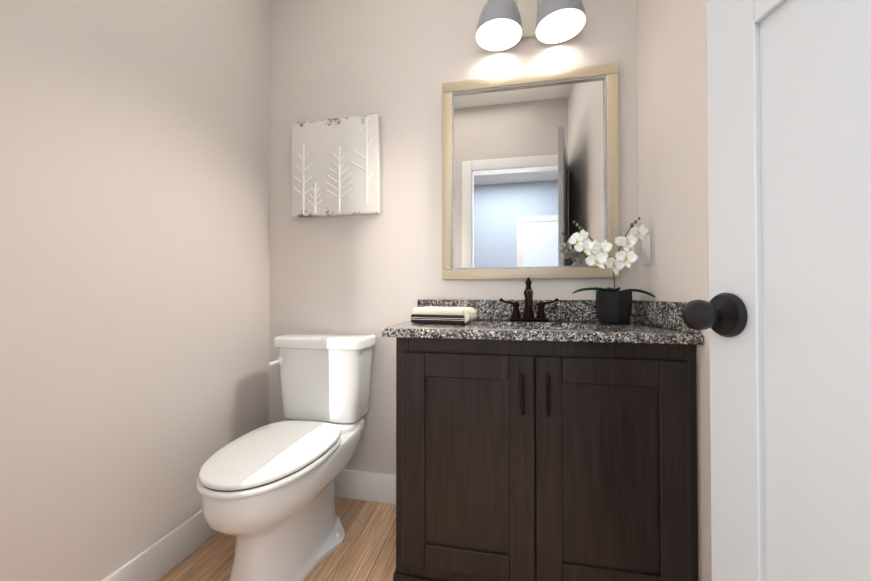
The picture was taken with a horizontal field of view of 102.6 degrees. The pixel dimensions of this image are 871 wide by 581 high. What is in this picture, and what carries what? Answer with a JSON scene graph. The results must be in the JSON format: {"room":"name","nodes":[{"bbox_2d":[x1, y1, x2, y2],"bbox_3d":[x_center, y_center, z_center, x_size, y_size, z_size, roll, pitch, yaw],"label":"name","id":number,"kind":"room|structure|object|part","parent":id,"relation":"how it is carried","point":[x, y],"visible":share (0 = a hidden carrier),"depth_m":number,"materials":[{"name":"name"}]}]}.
{"room":"bathroom","nodes":[
{"label":"bathroom","id":0,"kind":"room"},
{"bbox_2d":[0,0,270,580],"bbox_3d":[-1.088,-0.365,0.951,0.120,2.740,1.775,0,-1,11],"label":"wall","id":1,"kind":"structure","parent":0,"point":[134,244],"depth_m":1.11,"materials":[{"name":"beige paint"}]},
{"bbox_2d":[102,509,216,580],"bbox_3d":[-1.008,0.937,0.982,0.019,0.135,1.655,0,-1,11],"label":"baseboard","id":2,"kind":"structure","parent":1,"relation":"attached to","point":[162,557],"depth_m":1.24,"materials":[{"name":"white wood"}]},
{"bbox_2d":[159,497,395,580],"bbox_3d":[-0.183,1.015,-0.363,4.550,0.050,4.220,0,-1,11],"label":"floor","id":3,"kind":"structure","parent":0,"point":[365,550],"depth_m":1.33,"materials":[{"name":"brown wood"}]},
{"bbox_2d":[196,332,375,580],"bbox_3d":[-0.555,0.607,1.352,0.434,0.805,0.740,0,-1,11],"label":"toilet","id":4,"kind":"object","parent":3,"relation":"on","point":[267,492],"visible":1,"depth_m":1.25,"materials":[{"name":"white ceramic"}]},
{"bbox_3d":[-0.577,0.589,1.239,0.384,0.020,0.509,0,-1,11],"label":"seat","id":5,"kind":"part","parent":4,"relation":"part of","materials":[{"name":"white plastic"}]},
{"bbox_3d":[-0.576,0.563,1.244,0.374,0.024,0.508,0,-1,11],"label":"seat lid","id":6,"kind":"part","parent":4,"relation":"part of","materials":[{"name":"white plastic"}]},
{"bbox_3d":[-0.695,0.311,1.521,0.044,0.031,0.058,0,-1,11],"label":"lever","id":7,"kind":"part","parent":4,"relation":"part of","materials":[{"name":"white plastic"}]},
{"bbox_3d":[-0.505,0.418,1.611,0.410,0.324,0.197,0,-1,11],"label":"tank","id":8,"kind":"part","parent":4,"relation":"part of","materials":[{"name":"white ceramic"}]},
{"bbox_3d":[-0.505,0.231,1.611,0.434,0.048,0.221,0,-1,11],"label":"lid","id":9,"kind":"part","parent":4,"relation":"part of","materials":[{"name":"white ceramic"}]},
{"bbox_2d":[381,277,702,580],"bbox_3d":[0.335,0.475,1.312,0.963,1.068,0.500,0,-1,11],"label":"bathroom vanity","id":10,"kind":"object","parent":3,"relation":"on","point":[547,440],"visible":1,"depth_m":1.09,"materials":[{"name":"brown wood"}]},
{"bbox_2d":[381,319,702,344],"bbox_3d":[0.336,0.144,1.322,0.963,0.030,0.488,0,-1,11],"label":"countertop","id":11,"kind":"structure","parent":10,"relation":"on","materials":[{"name":"stone"}]},
{"bbox_2d":[410,306,476,324],"bbox_3d":[0.034,0.098,1.391,0.236,0.062,0.143,0,-1,20],"label":"towel","id":12,"kind":"object","parent":11,"relation":"on","point":[445,315],"visible":1,"depth_m":1.33,"materials":[{"name":"beige fabric"}]},
{"bbox_2d":[499,277,558,321],"bbox_3d":[0.387,0.036,1.438,0.243,0.188,0.146,0,-1,11],"label":"faucet","id":13,"kind":"object","parent":11,"relation":"on","point":[528,315],"depth_m":1.47,"materials":[{"name":"brown metal"}]},
{"bbox_2d":[568,217,654,323],"bbox_3d":[0.684,-0.077,1.359,0.320,0.411,0.166,0,-1,11],"label":"orchid","id":14,"kind":"object","parent":11,"relation":"on","point":[614,305],"visible":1,"depth_m":1.34,"materials":[{"name":"white plant"}]},
{"bbox_3d":[0.701,0.065,1.373,0.123,0.127,0.129,0,-1,11],"label":"pot","id":15,"kind":"part","parent":14,"relation":"part of","materials":[{"name":"black ceramic"}]},
{"bbox_2d":[269,0,638,474],"bbox_3d":[0.011,-0.357,1.703,1.990,2.740,0.120,0,-1,11],"label":"wall","id":16,"kind":"structure","parent":0,"point":[394,65],"depth_m":1.69,"materials":[{"name":"beige paint"}]},
{"bbox_2d":[291,114,379,217],"bbox_3d":[-0.495,-0.606,1.717,0.456,0.472,0.046,0,-1,11],"label":"canvas art","id":17,"kind":"object","parent":16,"relation":"attached to","point":[335,166],"visible":1,"depth_m":1.70,"materials":[{"name":"white paint"}]},
{"bbox_2d":[335,469,395,503],"bbox_3d":[-0.447,0.946,1.708,0.784,0.135,0.015,0,-1,11],"label":"baseboard","id":18,"kind":"structure","parent":16,"relation":"attached to","point":[350,484],"depth_m":1.68,"materials":[{"name":"white wood"}]},
{"bbox_2d":[442,63,618,279],"bbox_3d":[0.403,-0.506,1.550,0.754,0.909,0.030,0,-1,11],"label":"mirror","id":19,"kind":"object","parent":16,"relation":"attached to","point":[530,168],"visible":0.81,"depth_m":1.55,"materials":[{"name":"clear mirror"}]},
{"bbox_2d":[476,0,585,50],"bbox_3d":[0.394,-1.234,1.473,0.446,0.301,0.203,0,-1,11],"label":"sconce","id":20,"kind":"object","parent":16,"relation":"attached to","point":[504,24],"visible":1,"depth_m":1.52,"materials":[{"name":"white glass"}]},
{"bbox_3d":[0.270,-1.163,1.492,0.196,0.159,0.196,0,-1,11],"label":"lamp shade","id":21,"kind":"part","parent":20,"relation":"part of","materials":[{"name":"white glass"}]},
{"bbox_3d":[0.270,-1.165,1.492,0.196,0.159,0.196,0,-1,11],"label":"lamp shade","id":22,"kind":"part","parent":20,"relation":"part of","materials":[{"name":"white glass"}]},
{"bbox_3d":[0.273,-1.177,1.490,0.060,0.060,0.060,0,-1,11],"label":"bulb","id":23,"kind":"part","parent":20,"relation":"part of","materials":[{"name":"white glass"}]},
{"bbox_3d":[0.411,-1.261,1.563,0.086,0.245,0.020,0,-1,11],"label":"plate","id":24,"kind":"part","parent":20,"relation":"part of","materials":[{"name":"beige metal"}]},
{"bbox_3d":[0.512,-1.178,1.443,0.060,0.060,0.060,0,-1,11],"label":"bulb","id":25,"kind":"part","parent":20,"relation":"part of","materials":[{"name":"white glass"}]},
{"bbox_3d":[0.516,-1.163,1.445,0.196,0.159,0.196,0,-1,11],"label":"lamp shade","id":26,"kind":"part","parent":20,"relation":"part of","materials":[{"name":"white glass"}]},
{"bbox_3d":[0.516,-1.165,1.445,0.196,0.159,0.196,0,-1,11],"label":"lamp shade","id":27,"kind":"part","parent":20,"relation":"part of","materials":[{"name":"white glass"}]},
{"bbox_2d":[637,0,711,580],"bbox_3d":[0.749,-0.369,0.595,0.120,2.740,1.775,0,-1,11],"label":"wall","id":28,"kind":"structure","parent":0,"point":[672,105],"depth_m":1.13,"materials":[{"name":"beige paint"}]},
{"bbox_2d":[642,234,649,264],"bbox_3d":[0.834,-0.163,1.391,0.016,0.116,0.072,0,-1,11],"label":"switch plate","id":29,"kind":"object","parent":28,"relation":"attached to","point":[646,249],"visible":0.96,"depth_m":1.38,"materials":[{"name":"white plastic"}]},
{"bbox_2d":[707,0,870,580],"bbox_3d":[0.520,-0.074,0.257,0.035,2.125,0.760,0,-1,-1],"label":"door","id":30,"kind":"structure","parent":28,"relation":"in","point":[789,138],"depth_m":0.50,"materials":[{"name":"white paint"}]},
{"bbox_2d":[682,293,747,336],"bbox_3d":[0.515,0.042,0.597,0.180,0.076,0.082,0,-1,-1],"label":"door knob","id":31,"kind":"object","parent":30,"relation":"attached to","point":[724,314],"depth_m":0.58,"materials":[{"name":"black metal"}]}
]}

